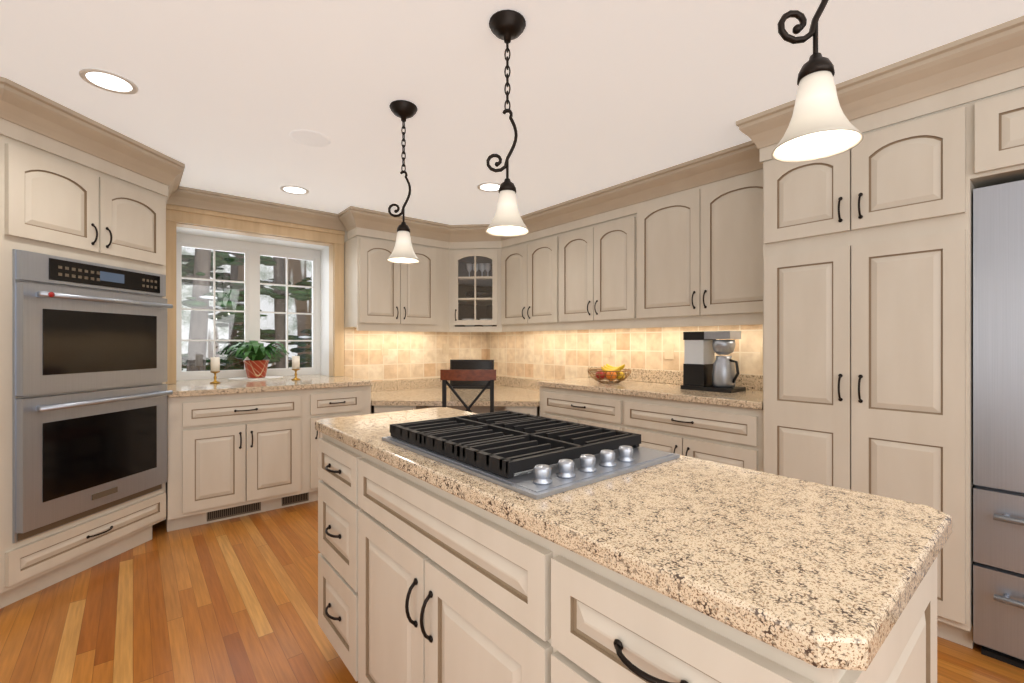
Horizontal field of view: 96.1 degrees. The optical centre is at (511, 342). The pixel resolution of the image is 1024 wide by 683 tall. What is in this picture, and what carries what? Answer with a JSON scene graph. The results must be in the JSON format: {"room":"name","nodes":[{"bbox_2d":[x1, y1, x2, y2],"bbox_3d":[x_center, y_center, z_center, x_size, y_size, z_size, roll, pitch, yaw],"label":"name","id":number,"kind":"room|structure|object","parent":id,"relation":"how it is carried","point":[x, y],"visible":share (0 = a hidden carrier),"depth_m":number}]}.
{"room":"kitchen","nodes":[
{"label":"kitchen","id":0,"kind":"room"},
{"bbox_2d":[176,223,486,413],"bbox_3d":[-2.115,0.035,4.153,4.340,2.400,0.460,0,0,-40],"label":"wall","id":1,"kind":"structure","parent":0,"point":[324,310],"depth_m":4.38},
{"bbox_2d":[176,233,319,379],"bbox_3d":[-2.372,-0.302,4.198,1.180,1.225,0.064,0,0,-40],"label":"window","id":2,"kind":"structure","parent":1,"relation":"in","point":[252,252],"depth_m":4.16},
{"bbox_2d":[166,186,345,383],"bbox_3d":[-2.090,-0.428,3.871,1.334,1.472,0.244,0,0,-40],"label":"window trim","id":3,"kind":"structure","parent":1,"relation":"in","point":[194,208],"depth_m":3.79},
{"bbox_2d":[344,224,457,331],"bbox_3d":[-1.070,-0.580,4.469,0.990,0.870,0.376,0,0,-40],"label":"upper cabinet","id":4,"kind":"object","parent":1,"relation":"attached to","point":[379,292],"depth_m":4.25},
{"bbox_2d":[344,328,487,381],"bbox_3d":[-0.943,0.180,4.813,1.620,0.690,0.012,0,0,-39],"label":"tile backsplash","id":5,"kind":"structure","parent":1,"relation":"attached to","point":[411,355],"depth_m":4.69},
{"bbox_2d":[381,344,387,355],"bbox_3d":[-1.256,0.065,4.542,0.075,0.116,0.009,0,0,-39],"label":"outlet","id":6,"kind":"object","parent":5,"relation":"attached to","point":[384,347],"depth_m":4.54},
{"bbox_2d":[0,500,1023,682],"bbox_3d":[0.232,1.265,1.306,4.580,0.060,7.160,0,0,-40],"label":"floor","id":7,"kind":"structure","parent":0,"point":[233,600],"depth_m":2.06},
{"bbox_2d":[0,113,175,608],"bbox_3d":[-2.732,0.110,2.534,1.321,2.250,1.249,0,0,-40],"label":"tall cabinet","id":8,"kind":"object","parent":7,"relation":"on","point":[84,306],"depth_m":2.38},
{"bbox_2d":[165,385,370,531],"bbox_3d":[-1.874,0.792,3.603,1.348,0.885,0.690,0,0,-40],"label":"base cabinet","id":9,"kind":"object","parent":7,"relation":"on","point":[229,456],"visible":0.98,"depth_m":3.22},
{"bbox_2d":[210,357,220,383],"bbox_3d":[-2.287,0.204,3.545,0.072,0.210,0.071,0,0,-40],"label":"candle holder","id":10,"kind":"object","parent":9,"relation":"on","point":[215,365],"visible":1,"depth_m":3.52},
{"bbox_2d":[228,376,282,380],"bbox_3d":[-2.198,0.303,3.955,0.420,0.012,0.260,0,0,-40],"label":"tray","id":11,"kind":"object","parent":9,"relation":"on","point":[247,378],"visible":0.94,"depth_m":3.86},
{"bbox_2d":[224,341,287,377],"bbox_3d":[-2.182,0.138,3.956,0.521,0.319,0.538,0,0,-40],"label":"potted plant","id":12,"kind":"object","parent":11,"relation":"on","point":[256,353],"visible":1,"depth_m":3.89},
{"bbox_2d":[167,374,371,397],"bbox_3d":[-2.008,0.329,3.767,1.348,0.038,1.068,0,0,-40],"label":"countertop","id":13,"kind":"structure","parent":9,"relation":"on","point":[186,388],"depth_m":3.46},
{"bbox_2d":[291,356,299,379],"bbox_3d":[-1.822,0.204,3.877,0.072,0.210,0.071,0,0,-40],"label":"candle holder","id":14,"kind":"object","parent":9,"relation":"on","point":[295,363],"visible":1,"depth_m":3.85},
{"bbox_2d":[371,376,542,415],"bbox_3d":[-0.436,0.805,4.215,1.642,0.860,1.552,0,0,-40],"label":"desk","id":15,"kind":"object","parent":7,"relation":"on","point":[519,395],"visible":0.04,"depth_m":4.16},
{"bbox_2d":[450,360,493,388],"bbox_3d":[-0.417,0.325,4.814,0.460,0.300,0.100,0,0,5],"label":"computer monitor","id":16,"kind":"object","parent":15,"relation":"on","point":[471,364],"visible":0.48,"depth_m":4.79},
{"bbox_2d":[440,369,495,412],"bbox_3d":[-0.322,0.718,3.628,0.420,1.035,0.412,0,0,2],"label":"x-back chair","id":17,"kind":"object","parent":7,"relation":"on","point":[471,375],"visible":0.38,"depth_m":3.43},
{"bbox_2d":[540,386,620,430],"bbox_3d":[0.718,0.792,3.615,0.627,0.885,0.835,0,0,-40],"label":"base cabinet","id":18,"kind":"object","parent":7,"relation":"on","point":[599,408],"depth_m":3.37},
{"bbox_2d":[315,427,936,682],"bbox_3d":[-0.010,0.792,1.335,0.608,0.886,1.768,0,0,-40],"label":"kitchen island","id":19,"kind":"object","parent":7,"relation":"on","point":[461,546],"depth_m":0.95},
{"bbox_2d":[315,407,951,682],"bbox_3d":[0.006,0.329,1.356,0.615,0.037,1.816,0,0,-40],"label":"island countertop","id":20,"kind":"structure","parent":19,"relation":"on","point":[833,574],"depth_m":0.80},
{"bbox_2d":[621,394,762,471],"bbox_3d":[1.267,0.792,2.949,0.627,0.885,0.892,0,0,-40],"label":"base cabinet","id":21,"kind":"object","parent":7,"relation":"on","point":[661,410],"depth_m":2.68},
{"bbox_2d":[537,378,762,405],"bbox_3d":[0.998,0.329,3.268,0.637,0.038,1.727,0,0,-40],"label":"countertop","id":22,"kind":"structure","parent":21,"relation":"on","point":[658,389],"depth_m":3.00},
{"bbox_2d":[588,364,631,382],"bbox_3d":[0.757,0.236,3.579,0.339,0.146,0.339,0,0,-40],"label":"fruit bowl","id":23,"kind":"object","parent":22,"relation":"on","point":[610,373],"visible":1,"depth_m":3.52},
{"bbox_2d":[681,331,745,392],"bbox_3d":[1.326,0.117,3.029,0.200,0.385,0.353,0,0,-40],"label":"coffee maker","id":24,"kind":"object","parent":22,"relation":"on","point":[704,369],"visible":1,"depth_m":3.00},
{"bbox_2d":[756,76,976,648],"bbox_3d":[1.794,0.110,2.302,0.657,2.251,0.771,0,0,-40],"label":"tall cabinet","id":25,"kind":"object","parent":7,"relation":"on","point":[868,314],"depth_m":2.00},
{"bbox_2d":[973,180,1023,668],"bbox_3d":[2.322,0.312,1.639,0.651,1.845,0.914,0,0,-40],"label":"refrigerator","id":26,"kind":"object","parent":7,"relation":"on","point":[998,420],"visible":1,"depth_m":1.77},
{"bbox_2d":[0,0,1023,224],"bbox_3d":[0.112,-1.195,1.453,4.580,0.060,7.540,0,0,-40],"label":"ceiling","id":27,"kind":"structure","parent":0,"point":[229,97],"depth_m":2.03},
{"bbox_2d":[79,68,137,94],"bbox_3d":[-1.792,-1.161,2.048,0.200,0.007,0.200,0,0,-40],"label":"recessed light","id":28,"kind":"object","parent":27,"relation":"in","point":[108,81],"visible":1,"depth_m":2.04},
{"bbox_2d":[280,185,308,194],"bbox_3d":[-1.652,-1.161,3.498,0.200,0.007,0.200,0,0,-40],"label":"recessed light","id":29,"kind":"object","parent":27,"relation":"in","point":[297,190],"visible":1,"depth_m":3.49},
{"bbox_2d":[289,130,330,146],"bbox_3d":[-1.147,-1.162,2.618,0.216,0.005,0.216,0,0,-40],"label":"ceiling speaker","id":30,"kind":"object","parent":27,"relation":"attached to","point":[310,138],"visible":1,"depth_m":2.61},
{"bbox_2d":[387,100,419,263],"bbox_3d":[-0.535,-0.784,2.268,0.160,0.759,0.160,0,0,-40],"label":"pendant light","id":31,"kind":"object","parent":27,"relation":"hanging from","point":[403,250],"visible":0.98,"depth_m":2.25},
{"bbox_2d":[477,182,500,191],"bbox_3d":[-0.160,-1.161,3.432,0.200,0.007,0.200,0,0,-40],"label":"recessed light","id":32,"kind":"object","parent":27,"relation":"in","point":[489,187],"visible":0.75,"depth_m":3.42},
{"bbox_2d":[485,10,528,236],"bbox_3d":[-0.017,-0.784,1.671,0.160,0.759,0.160,0,0,-40],"label":"pendant light","id":33,"kind":"object","parent":27,"relation":"hanging from","point":[507,26],"visible":1,"depth_m":1.65},
{"bbox_2d":[771,0,863,161],"bbox_3d":[0.628,-0.784,0.952,0.160,0.759,0.160,0,0,-40],"label":"pendant light","id":34,"kind":"object","parent":27,"relation":"hanging from","point":[820,126],"visible":1,"depth_m":0.94},
{"bbox_2d":[487,214,635,415],"bbox_3d":[1.953,0.035,2.724,0.120,2.400,7.160,0,0,-40],"label":"wall","id":35,"kind":"structure","parent":0,"point":[538,410],"depth_m":4.66},
{"bbox_2d":[450,240,497,327],"bbox_3d":[-0.365,-0.560,4.619,0.393,0.761,0.393,0,0,-40],"label":"upper cabinet","id":36,"kind":"object","parent":35,"relation":"attached to","point":[473,268],"depth_m":4.63},
{"bbox_2d":[494,224,557,331],"bbox_3d":[0.254,-0.580,4.391,0.376,0.870,0.852,0,0,-40],"label":"upper cabinet","id":37,"kind":"object","parent":35,"relation":"attached to","point":[528,271],"depth_m":4.25},
{"bbox_2d":[558,200,653,327],"bbox_3d":[0.784,-0.580,3.763,0.357,0.870,0.790,0,0,-40],"label":"upper cabinet","id":38,"kind":"object","parent":35,"relation":"attached to","point":[596,262],"depth_m":3.61},
{"bbox_2d":[488,324,762,380],"bbox_3d":[0.750,0.180,4.081,0.012,0.690,3.296,0,0,-39],"label":"tile backsplash","id":39,"kind":"structure","parent":35,"relation":"attached to","point":[571,354],"depth_m":4.06},
{"bbox_2d":[665,344,673,358],"bbox_3d":[1.200,0.065,3.517,0.009,0.116,0.075,0,0,-39],"label":"outlet","id":40,"kind":"object","parent":39,"relation":"attached to","point":[669,350],"depth_m":3.51},
{"bbox_2d":[760,347,762,364],"bbox_3d":[1.646,0.085,2.976,0.009,0.116,0.075,0,0,-39],"label":"outlet","id":41,"kind":"object","parent":39,"relation":"attached to","point":[761,348],"depth_m":3.00},
{"bbox_2d":[589,366,762,389],"bbox_3d":[1.235,0.260,3.464,0.022,0.099,1.727,0,0,-40],"label":"backsplash","id":42,"kind":"structure","parent":35,"relation":"attached to","point":[751,382],"depth_m":3.49},
{"bbox_2d":[634,164,762,327],"bbox_3d":[1.349,-0.580,3.077,0.357,0.870,0.987,0,0,-40],"label":"upper cabinet","id":43,"kind":"object","parent":35,"relation":"attached to","point":[683,247],"depth_m":2.95},
{"bbox_2d":[976,60,1023,187],"bbox_3d":[2.187,-0.830,1.825,0.657,0.371,0.465,0,0,-40],"label":"upper cabinet","id":44,"kind":"object","parent":35,"relation":"attached to","point":[999,118],"depth_m":1.74},
{"label":"outside","id":45,"kind":"structure","parent":0,"visible":0},
{"bbox_2d":[182,247,317,378],"bbox_3d":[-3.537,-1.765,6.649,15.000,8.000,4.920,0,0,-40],"label":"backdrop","id":46,"kind":"structure","parent":45,"point":[306,307],"depth_m":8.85},
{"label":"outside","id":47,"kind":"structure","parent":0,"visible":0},
{"bbox_2d":[182,248,311,379],"bbox_3d":[-3.277,-1.514,6.359,6.486,5.504,4.092,0,0,-40],"label":"trees","id":48,"kind":"object","parent":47,"point":[224,302],"depth_m":5.69}
]}

